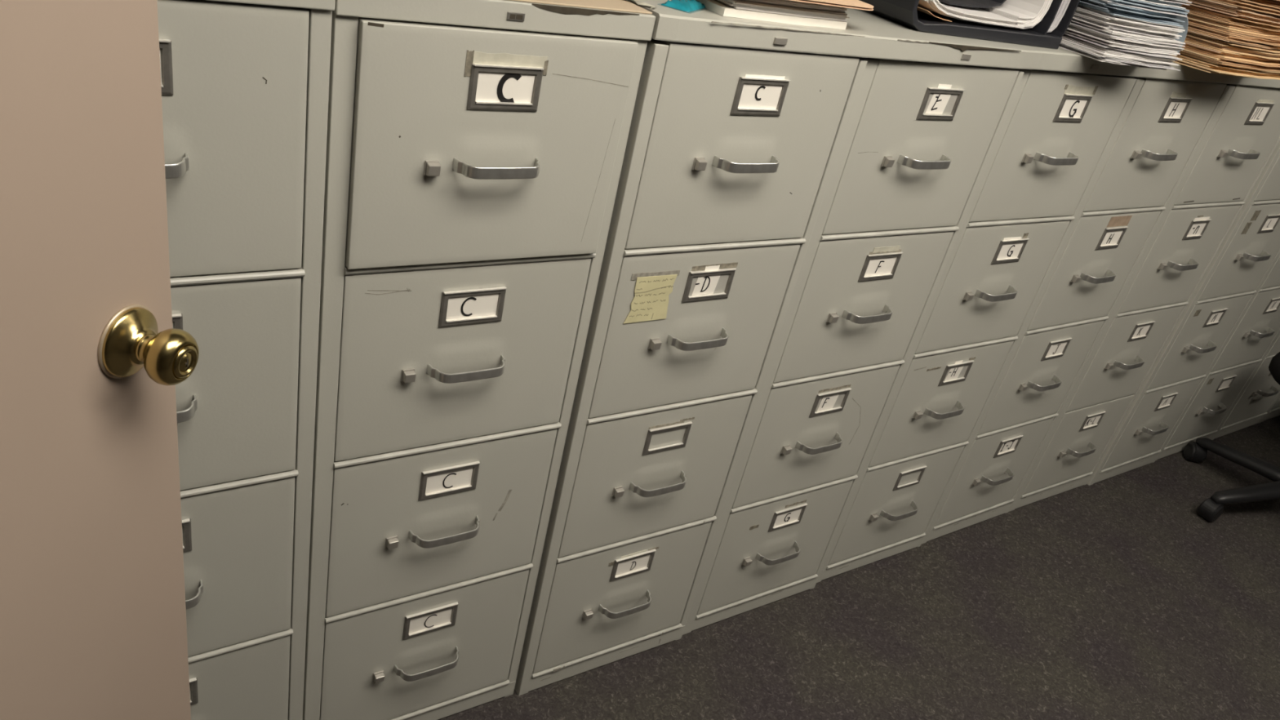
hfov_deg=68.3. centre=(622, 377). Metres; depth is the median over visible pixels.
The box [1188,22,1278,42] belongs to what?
manila folder
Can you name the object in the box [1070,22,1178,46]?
document
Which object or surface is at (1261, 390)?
filing cabinet
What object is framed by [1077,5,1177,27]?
document
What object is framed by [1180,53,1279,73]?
manila folder
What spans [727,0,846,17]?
document
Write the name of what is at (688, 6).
packet
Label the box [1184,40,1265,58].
manila folder
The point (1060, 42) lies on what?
document
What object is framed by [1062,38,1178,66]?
document
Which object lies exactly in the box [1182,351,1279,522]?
office chair
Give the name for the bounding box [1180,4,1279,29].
manila folder
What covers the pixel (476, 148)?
filing cabinet
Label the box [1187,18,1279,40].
manila folder
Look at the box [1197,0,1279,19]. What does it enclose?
manila folder
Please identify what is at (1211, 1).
manila folder
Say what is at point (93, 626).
door
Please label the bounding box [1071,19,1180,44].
document
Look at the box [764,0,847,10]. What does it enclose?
document
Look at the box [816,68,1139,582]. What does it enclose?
filing cabinet
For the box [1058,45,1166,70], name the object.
document
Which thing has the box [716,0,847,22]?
document
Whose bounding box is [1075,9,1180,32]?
document
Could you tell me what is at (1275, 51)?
manila folder
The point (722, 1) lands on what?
document
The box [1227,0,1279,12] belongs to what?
manila folder
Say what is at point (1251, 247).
filing cabinet
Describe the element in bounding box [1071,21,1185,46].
document
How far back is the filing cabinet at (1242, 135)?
2.54 m
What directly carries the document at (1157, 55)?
on the document at (1065, 34)
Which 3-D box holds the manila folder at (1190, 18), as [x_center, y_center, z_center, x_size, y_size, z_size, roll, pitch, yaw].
[1.273,-0.781,2.054,0.294,0.005,0.239,-10,37,-34]
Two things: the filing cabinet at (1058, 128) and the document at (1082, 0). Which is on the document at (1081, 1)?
the document at (1082, 0)
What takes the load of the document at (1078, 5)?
on the document at (1077, 6)
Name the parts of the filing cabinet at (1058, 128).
cross rail, drawer, handle, cross rail, drawer, handle, cross rail, drawer, handle, cross rail, drawer, handle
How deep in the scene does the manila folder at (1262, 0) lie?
1.93 m
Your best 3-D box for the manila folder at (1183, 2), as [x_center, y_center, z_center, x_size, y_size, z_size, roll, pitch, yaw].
[1.294,-0.802,2.051,0.299,0.004,0.239,-7,36,-31]
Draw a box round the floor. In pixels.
[438,415,1279,719]
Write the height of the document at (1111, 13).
0.004 m
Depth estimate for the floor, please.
2.34 m
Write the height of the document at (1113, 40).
0.003 m
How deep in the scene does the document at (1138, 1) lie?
1.75 m
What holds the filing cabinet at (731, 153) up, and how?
on the floor
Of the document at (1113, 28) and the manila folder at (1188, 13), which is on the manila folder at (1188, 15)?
the manila folder at (1188, 13)
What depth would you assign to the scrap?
1.25 m
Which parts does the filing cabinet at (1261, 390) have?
cross rail, drawer, handle, cross rail, drawer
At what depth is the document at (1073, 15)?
1.77 m
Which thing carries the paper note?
attached to the filing cabinet at (731, 153)
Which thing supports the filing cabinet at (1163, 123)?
on the floor
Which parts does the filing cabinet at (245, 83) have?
handle, handle, handle, drawer, drawer, drawer, cross rail, drawer, cross rail, cross rail, panel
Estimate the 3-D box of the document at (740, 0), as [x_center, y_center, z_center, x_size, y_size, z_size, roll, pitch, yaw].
[0.176,-0.603,1.448,0.224,0.002,0.261,-8,36,-32]
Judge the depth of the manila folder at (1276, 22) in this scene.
1.93 m
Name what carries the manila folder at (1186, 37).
on the manila folder at (1277, 58)
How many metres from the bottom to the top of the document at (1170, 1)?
0.003 m
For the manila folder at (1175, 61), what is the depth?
1.96 m
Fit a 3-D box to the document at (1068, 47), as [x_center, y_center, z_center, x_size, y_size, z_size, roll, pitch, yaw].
[0.912,-0.664,1.881,0.206,0.004,0.280,-6,35,-30]
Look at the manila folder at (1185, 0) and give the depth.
1.93 m
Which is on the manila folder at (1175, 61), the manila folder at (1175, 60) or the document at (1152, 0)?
the manila folder at (1175, 60)
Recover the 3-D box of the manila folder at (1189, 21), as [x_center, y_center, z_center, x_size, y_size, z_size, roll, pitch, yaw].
[1.286,-0.769,2.053,0.304,0.005,0.239,-8,36,-32]
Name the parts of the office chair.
leg, leg, seat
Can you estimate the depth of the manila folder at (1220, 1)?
1.91 m
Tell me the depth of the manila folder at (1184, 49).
1.94 m
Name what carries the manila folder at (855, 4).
on the document
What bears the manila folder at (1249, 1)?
on the manila folder at (1236, 0)
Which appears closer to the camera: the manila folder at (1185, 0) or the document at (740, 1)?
the document at (740, 1)
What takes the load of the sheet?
on the filing cabinet at (476, 148)
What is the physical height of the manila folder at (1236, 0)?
0.004 m
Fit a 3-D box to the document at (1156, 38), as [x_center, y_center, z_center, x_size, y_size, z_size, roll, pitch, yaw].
[0.929,-0.708,1.864,0.211,0.004,0.280,-4,34,-27]
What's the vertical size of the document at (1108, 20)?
0.004 m
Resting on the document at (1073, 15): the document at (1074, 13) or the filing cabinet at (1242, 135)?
the document at (1074, 13)
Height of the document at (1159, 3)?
0.003 m
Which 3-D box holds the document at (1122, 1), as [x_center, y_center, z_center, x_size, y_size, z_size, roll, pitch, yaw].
[0.923,-0.759,1.847,0.213,0.004,0.280,-4,34,-27]
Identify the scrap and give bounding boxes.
[631,0,657,8]
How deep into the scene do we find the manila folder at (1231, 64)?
1.96 m
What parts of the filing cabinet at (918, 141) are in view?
cross rail, drawer, handle, cross rail, drawer, handle, cross rail, drawer, handle, cross rail, drawer, handle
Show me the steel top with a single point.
(866, 34)
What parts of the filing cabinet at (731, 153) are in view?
cross rail, drawer, handle, cross rail, drawer, handle, cross rail, drawer, handle, cross rail, drawer, handle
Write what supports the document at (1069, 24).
on the document at (1113, 40)
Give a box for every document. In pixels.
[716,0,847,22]
[718,0,845,19]
[723,0,849,18]
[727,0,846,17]
[730,0,847,15]
[740,0,845,13]
[748,0,844,12]
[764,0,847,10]
[779,0,847,8]
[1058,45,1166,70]
[1059,44,1162,68]
[1060,41,1171,66]
[1060,43,1173,67]
[1061,36,1173,62]
[1061,40,1167,64]
[1062,35,1174,61]
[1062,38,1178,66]
[1063,34,1177,61]
[1064,32,1182,60]
[1065,34,1178,60]
[1066,26,1177,52]
[1066,29,1180,54]
[1066,30,1177,55]
[1068,25,1180,50]
[1069,23,1184,48]
[1069,24,1182,50]
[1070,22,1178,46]
[1071,18,1185,44]
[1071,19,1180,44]
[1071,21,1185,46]
[1072,16,1175,39]
[1073,14,1179,38]
[1073,15,1179,39]
[1074,13,1178,36]
[1075,8,1182,32]
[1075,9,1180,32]
[1075,10,1178,33]
[1075,12,1182,36]
[1076,6,1185,31]
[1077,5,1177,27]
[1078,3,1182,26]
[1078,4,1184,28]
[1079,1,1179,24]
[1080,0,1177,22]
[1082,0,1185,22]
[1085,0,1180,20]
[1088,0,1177,17]
[1096,0,1177,16]
[1102,0,1186,17]
[1102,57,1180,71]
[1110,0,1182,13]
[1114,0,1187,14]
[1124,0,1190,12]
[1130,0,1189,11]
[1139,0,1185,8]
[1146,0,1181,6]
[1151,0,1182,4]
[1160,0,1190,5]
[1173,7,1188,53]
[1176,0,1191,3]
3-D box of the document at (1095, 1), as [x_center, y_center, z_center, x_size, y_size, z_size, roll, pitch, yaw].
[0.909,-0.754,1.855,0.208,0.004,0.280,-3,34,-26]
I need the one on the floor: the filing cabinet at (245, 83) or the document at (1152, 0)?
the filing cabinet at (245, 83)
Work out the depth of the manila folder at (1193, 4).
1.92 m
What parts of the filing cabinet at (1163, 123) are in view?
cross rail, drawer, handle, cross rail, drawer, handle, cross rail, drawer, handle, cross rail, drawer, handle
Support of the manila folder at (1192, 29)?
on the manila folder at (1188, 29)
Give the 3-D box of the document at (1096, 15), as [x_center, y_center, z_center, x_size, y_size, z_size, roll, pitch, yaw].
[0.922,-0.730,1.863,0.217,0.003,0.280,-3,34,-26]
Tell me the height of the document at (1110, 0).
0.003 m
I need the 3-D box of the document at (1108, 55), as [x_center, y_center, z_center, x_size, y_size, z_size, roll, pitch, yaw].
[0.911,-0.670,1.876,0.210,0.003,0.280,-6,35,-30]
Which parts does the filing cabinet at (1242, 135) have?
cross rail, drawer, handle, drawer, handle, cross rail, drawer, handle, cross rail, drawer, handle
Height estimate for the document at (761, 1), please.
0.003 m
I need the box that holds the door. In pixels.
[0,0,199,719]
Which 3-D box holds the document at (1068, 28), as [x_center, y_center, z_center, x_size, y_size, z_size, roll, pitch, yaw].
[0.915,-0.692,1.866,0.215,0.004,0.280,-6,35,-30]
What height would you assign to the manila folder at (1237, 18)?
0.004 m
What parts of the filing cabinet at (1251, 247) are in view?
cross rail, drawer, handle, cross rail, drawer, handle, cross rail, drawer, handle, cross rail, drawer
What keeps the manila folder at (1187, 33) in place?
on the manila folder at (1189, 35)
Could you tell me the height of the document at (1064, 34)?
0.003 m
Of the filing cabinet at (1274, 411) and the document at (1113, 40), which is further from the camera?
the filing cabinet at (1274, 411)
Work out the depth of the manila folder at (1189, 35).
1.94 m
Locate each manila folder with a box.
[790,0,874,10]
[1170,54,1279,77]
[1170,60,1253,78]
[1175,59,1255,78]
[1176,53,1279,75]
[1176,59,1279,79]
[1177,54,1275,75]
[1178,5,1279,30]
[1178,52,1279,73]
[1179,50,1279,71]
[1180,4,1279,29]
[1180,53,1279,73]
[1182,2,1279,26]
[1182,4,1279,27]
[1182,44,1279,65]
[1182,46,1279,67]
[1182,47,1261,66]
[1182,49,1279,69]
[1183,8,1279,31]
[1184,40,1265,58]
[1184,41,1279,61]
[1184,43,1279,62]
[1185,0,1279,22]
[1185,36,1264,55]
[1185,38,1279,60]
[1186,2,1279,24]
[1186,11,1279,32]
[1186,13,1279,35]
[1186,16,1279,37]
[1186,31,1279,53]
[1186,32,1279,53]
[1186,34,1279,55]
[1186,35,1279,57]
[1187,13,1279,33]
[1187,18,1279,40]
[1187,20,1279,42]
[1187,26,1267,44]
[1187,27,1279,48]
[1187,29,1279,49]
[1187,31,1278,49]
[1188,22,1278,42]
[1188,24,1279,46]
[1190,0,1279,20]
[1191,2,1279,23]
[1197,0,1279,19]
[1204,0,1279,17]
[1213,0,1279,15]
[1220,0,1279,13]
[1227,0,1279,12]
[1235,0,1279,9]
[1241,0,1279,8]
[1250,0,1279,7]
[1255,0,1279,5]
[1262,0,1279,4]
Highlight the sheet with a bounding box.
[511,0,652,13]
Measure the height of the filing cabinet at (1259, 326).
1.272 m
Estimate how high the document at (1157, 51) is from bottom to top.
0.004 m
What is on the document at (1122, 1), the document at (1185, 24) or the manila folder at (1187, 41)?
the document at (1185, 24)
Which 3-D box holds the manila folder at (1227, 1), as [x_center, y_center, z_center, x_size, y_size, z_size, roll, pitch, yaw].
[1.289,-0.823,2.039,0.303,0.005,0.239,-7,36,-31]
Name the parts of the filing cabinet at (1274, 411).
cross rail, drawer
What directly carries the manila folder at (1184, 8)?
on the manila folder at (1190, 12)
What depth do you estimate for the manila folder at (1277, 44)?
1.94 m
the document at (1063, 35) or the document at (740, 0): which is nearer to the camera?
the document at (740, 0)
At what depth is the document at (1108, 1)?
1.75 m
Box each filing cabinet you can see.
[157,0,335,719]
[302,0,655,719]
[514,38,867,695]
[682,57,1024,635]
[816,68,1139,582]
[921,76,1229,543]
[1008,84,1279,511]
[1087,141,1279,485]
[1155,253,1279,460]
[1212,331,1279,439]
[1261,393,1279,422]
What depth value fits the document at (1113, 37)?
1.76 m
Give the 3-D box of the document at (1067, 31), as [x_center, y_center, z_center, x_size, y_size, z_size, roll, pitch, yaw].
[0.917,-0.687,1.871,0.212,0.004,0.280,-6,35,-30]
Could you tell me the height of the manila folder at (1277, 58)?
0.005 m
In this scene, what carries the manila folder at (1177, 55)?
on the manila folder at (1182, 58)
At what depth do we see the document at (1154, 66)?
1.79 m
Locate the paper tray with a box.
[859,0,1079,48]
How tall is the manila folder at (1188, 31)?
0.004 m
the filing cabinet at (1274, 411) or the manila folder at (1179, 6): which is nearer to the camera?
the manila folder at (1179, 6)
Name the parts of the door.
knob, knob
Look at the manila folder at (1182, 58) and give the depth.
1.98 m
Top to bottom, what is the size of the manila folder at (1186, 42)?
0.005 m
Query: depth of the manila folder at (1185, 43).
1.96 m
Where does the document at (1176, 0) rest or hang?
on the document
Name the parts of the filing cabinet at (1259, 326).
cross rail, drawer, handle, cross rail, drawer, handle, cross rail, drawer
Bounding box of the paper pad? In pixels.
[697,0,847,29]
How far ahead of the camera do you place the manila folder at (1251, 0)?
1.93 m
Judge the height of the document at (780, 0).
0.004 m
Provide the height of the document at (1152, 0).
0.003 m
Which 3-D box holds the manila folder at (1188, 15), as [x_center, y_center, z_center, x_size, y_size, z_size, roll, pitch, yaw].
[1.277,-0.785,2.056,0.297,0.005,0.239,-10,37,-34]
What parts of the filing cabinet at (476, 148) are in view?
drawer, handle, cross rail, drawer, handle, cross rail, cross rail, drawer, handle, cross rail, drawer, panel, handle, name plate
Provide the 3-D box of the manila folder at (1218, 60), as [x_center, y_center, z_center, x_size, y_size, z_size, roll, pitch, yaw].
[1.275,-0.718,2.071,0.304,0.004,0.239,-9,37,-34]
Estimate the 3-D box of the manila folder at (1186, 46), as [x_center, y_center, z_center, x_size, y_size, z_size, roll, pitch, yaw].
[1.283,-0.727,2.071,0.292,0.005,0.239,-8,36,-32]
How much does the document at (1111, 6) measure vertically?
0.003 m
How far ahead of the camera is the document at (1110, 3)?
1.73 m
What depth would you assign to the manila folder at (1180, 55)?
1.97 m
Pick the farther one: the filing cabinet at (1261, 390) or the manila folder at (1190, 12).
the filing cabinet at (1261, 390)
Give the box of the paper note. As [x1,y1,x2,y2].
[623,270,679,323]
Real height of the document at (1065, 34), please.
0.003 m
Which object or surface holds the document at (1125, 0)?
on the document at (1122, 1)
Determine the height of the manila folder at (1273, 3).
0.005 m
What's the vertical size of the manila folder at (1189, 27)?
0.004 m
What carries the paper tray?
on the steel top
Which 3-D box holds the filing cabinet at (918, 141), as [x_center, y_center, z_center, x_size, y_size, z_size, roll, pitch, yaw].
[0.256,-0.154,2.112,0.419,1.270,0.715,-9,37,-33]
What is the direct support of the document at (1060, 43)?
on the document at (1154, 66)
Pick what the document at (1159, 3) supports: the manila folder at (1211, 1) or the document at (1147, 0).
the document at (1147, 0)
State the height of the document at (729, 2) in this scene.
0.003 m
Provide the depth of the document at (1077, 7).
1.75 m
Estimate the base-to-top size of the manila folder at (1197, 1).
0.005 m
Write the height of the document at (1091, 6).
0.004 m
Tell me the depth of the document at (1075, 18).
1.75 m
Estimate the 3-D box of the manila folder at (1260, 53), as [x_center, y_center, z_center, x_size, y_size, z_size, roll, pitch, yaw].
[1.291,-0.744,2.068,0.290,0.005,0.239,-6,35,-29]
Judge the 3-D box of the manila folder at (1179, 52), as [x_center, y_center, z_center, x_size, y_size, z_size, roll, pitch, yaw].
[1.283,-0.712,2.075,0.292,0.004,0.239,-6,35,-29]
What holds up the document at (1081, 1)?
on the document at (1091, 6)
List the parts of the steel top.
name plate, name plate, name plate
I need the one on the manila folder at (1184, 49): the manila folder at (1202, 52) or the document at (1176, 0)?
the manila folder at (1202, 52)
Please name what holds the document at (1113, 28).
on the document at (1075, 18)
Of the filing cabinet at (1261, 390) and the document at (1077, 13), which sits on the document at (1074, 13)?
the document at (1077, 13)
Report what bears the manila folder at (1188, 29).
on the manila folder at (1188, 31)
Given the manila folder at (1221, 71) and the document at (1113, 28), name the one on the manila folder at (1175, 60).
the manila folder at (1221, 71)
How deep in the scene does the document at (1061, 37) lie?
1.77 m
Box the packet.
[661,0,705,12]
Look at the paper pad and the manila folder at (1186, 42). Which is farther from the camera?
the manila folder at (1186, 42)
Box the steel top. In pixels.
[626,0,1279,88]

